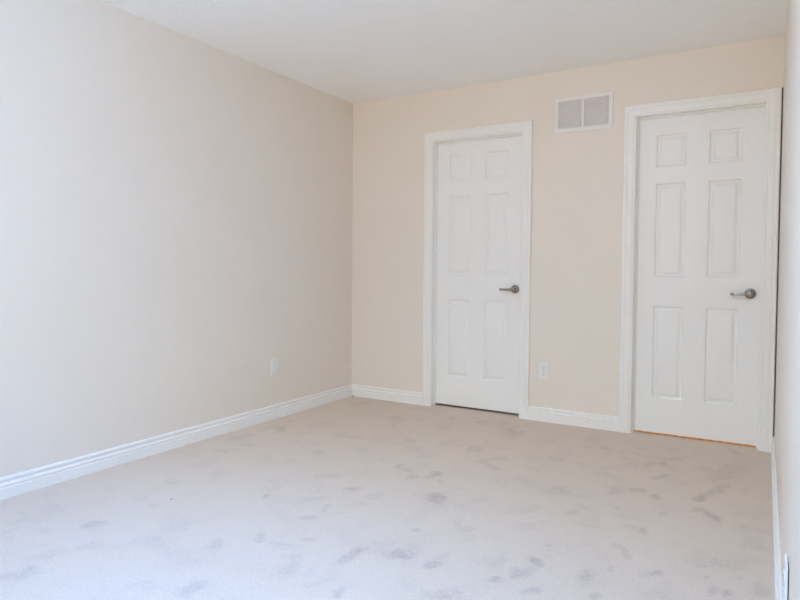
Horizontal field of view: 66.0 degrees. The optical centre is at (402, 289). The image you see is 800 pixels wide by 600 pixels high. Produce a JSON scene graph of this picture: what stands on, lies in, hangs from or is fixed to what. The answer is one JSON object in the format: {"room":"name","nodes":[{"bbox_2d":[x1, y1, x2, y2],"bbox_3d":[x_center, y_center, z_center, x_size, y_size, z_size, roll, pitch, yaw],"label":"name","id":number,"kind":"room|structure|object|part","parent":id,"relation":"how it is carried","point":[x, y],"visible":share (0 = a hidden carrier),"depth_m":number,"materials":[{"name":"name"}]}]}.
{"room":"empty bedroom","nodes":[
{"label":"empty bedroom","id":0,"kind":"room"},
{"bbox_2d":[0,0,352,477],"bbox_3d":[-1.796,-0.250,2.957,0.120,2.470,5.440,1,2,31],"label":"wall","id":1,"kind":"structure","parent":0,"point":[176,208],"depth_m":3.47,"materials":[{"name":"beige paint"}]},
{"bbox_2d":[0,384,351,499],"bbox_3d":[-1.746,0.909,2.957,0.016,0.100,5.200,1,2,31],"label":"baseboard","id":2,"kind":"structure","parent":1,"relation":"attached to","point":[33,479],"depth_m":3.48,"materials":[{"name":"white paint"}]},
{"bbox_2d":[270,358,278,375],"bbox_3d":[-0.906,0.553,4.372,0.010,0.124,0.086,1,2,31],"label":"wall plate","id":3,"kind":"object","parent":1,"relation":"attached to","point":[274,363],"visible":1,"depth_m":4.36,"materials":[{"name":"white plastic"}]},
{"bbox_2d":[0,396,774,599],"bbox_3d":[0.102,0.991,2.727,3.677,0.032,6.920,1,2,31],"label":"floor","id":4,"kind":"structure","parent":0,"point":[349,498],"depth_m":2.64,"materials":[{"name":"beige carpet"}]},
{"bbox_2d":[100,0,787,103],"bbox_3d":[-0.418,-1.500,2.111,3.297,0.100,5.440,1,2,31],"label":"ceiling","id":5,"kind":"structure","parent":0,"point":[351,51],"depth_m":3.57,"materials":[{"name":"white paint"}]},
{"bbox_2d":[352,35,784,435],"bbox_3d":[0.925,-0.274,4.439,3.057,2.470,0.120,1,2,31],"label":"wall","id":6,"kind":"structure","parent":0,"point":[576,222],"depth_m":4.31,"materials":[{"name":"beige paint"}]},
{"bbox_2d":[352,384,421,404],"bbox_3d":[-0.138,0.859,5.017,0.689,0.100,0.016,1,2,31],"label":"baseboard","id":7,"kind":"structure","parent":6,"relation":"attached to","point":[410,397],"depth_m":5.00,"materials":[{"name":"white paint"}]},
{"bbox_2d":[422,120,532,419],"bbox_3d":[0.567,-0.134,4.643,0.862,2.133,0.140,1,2,31],"label":"door","id":8,"kind":"structure","parent":6,"relation":"in","point":[478,180],"depth_m":4.64,"materials":[{"name":"white paint"}]},
{"bbox_3d":[0.766,0.000,4.487,0.119,0.028,0.050,1,2,31],"label":"lever","id":9,"kind":"part","parent":8,"relation":"part of","materials":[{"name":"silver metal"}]},
{"bbox_3d":[0.819,0.000,4.487,0.064,0.064,0.016,1,2,31],"label":"handle","id":10,"kind":"part","parent":8,"relation":"part of","materials":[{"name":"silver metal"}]},
{"bbox_2d":[538,362,548,379],"bbox_3d":[0.996,0.579,4.344,0.076,0.124,0.009,1,2,31],"label":"wall outlet","id":11,"kind":"object","parent":6,"relation":"attached to","point":[543,371],"visible":1,"depth_m":4.34,"materials":[{"name":"white plastic"}]},
{"bbox_2d":[528,406,618,431],"bbox_3d":[1.169,0.893,4.246,0.623,0.100,0.016,1,2,31],"label":"baseboard","id":12,"kind":"structure","parent":6,"relation":"attached to","point":[573,418],"depth_m":4.23,"materials":[{"name":"white paint"}]},
{"bbox_2d":[554,91,613,133],"bbox_3d":[1.222,-1.192,4.165,0.393,0.242,0.009,1,2,31],"label":"air vent","id":13,"kind":"object","parent":6,"relation":"in","point":[594,111],"visible":1,"depth_m":4.16,"materials":[{"name":"white metal"}]},
{"bbox_2d":[559,100,581,128],"bbox_3d":[1.146,-1.195,4.211,0.157,0.182,0.003,1,2,31],"label":"grille","id":14,"kind":"object","parent":13,"relation":"attached to","point":[570,111],"depth_m":4.21,"materials":[{"name":"white metal"}]},
{"bbox_2d":[584,96,608,125],"bbox_3d":[1.297,-1.191,4.122,0.161,0.182,0.003,1,2,31],"label":"grille","id":15,"kind":"object","parent":13,"relation":"attached to","point":[596,108],"depth_m":4.12,"materials":[{"name":"white metal"}]},
{"bbox_2d":[619,87,781,451],"bbox_3d":[1.851,-0.110,3.884,0.875,2.151,0.140,1,2,31],"label":"door","id":16,"kind":"structure","parent":6,"relation":"in","point":[701,175],"depth_m":3.87,"materials":[{"name":"white paint"}]},
{"bbox_3d":[2.052,0.028,3.728,0.119,0.028,0.050,1,2,31],"label":"lever","id":17,"kind":"part","parent":16,"relation":"part of","materials":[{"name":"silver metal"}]},
{"bbox_3d":[2.106,0.028,3.728,0.064,0.064,0.016,1,2,31],"label":"handle","id":18,"kind":"part","parent":16,"relation":"part of","materials":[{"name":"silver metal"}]},
{"bbox_2d":[774,0,799,599],"bbox_3d":[0.939,-0.180,1.342,0.120,2.470,5.440,1,2,31],"label":"wall","id":19,"kind":"structure","parent":0,"point":[787,393],"depth_m":1.89,"materials":[{"name":"beige paint"}]},
{"bbox_2d":[771,436,782,599],"bbox_3d":[0.872,0.976,1.411,0.016,0.100,5.200,1,2,31],"label":"baseboard","id":20,"kind":"structure","parent":19,"relation":"attached to","point":[776,539],"depth_m":2.34,"materials":[{"name":"white paint"}]},
{"bbox_2d":[783,554,788,599],"bbox_3d":[0.932,0.721,1.497,0.011,0.126,0.076,1,2,31],"label":"wall outlet","id":21,"kind":"object","parent":19,"relation":"attached to","point":[786,563],"visible":1,"depth_m":1.47,"materials":[{"name":"white plastic"}]},
{"bbox_3d":[0.932,0.721,1.497,0.006,0.126,0.076,1,2,31],"label":"plate","id":22,"kind":"part","parent":21,"relation":"part of","materials":[{"name":"white plastic"}]}
]}

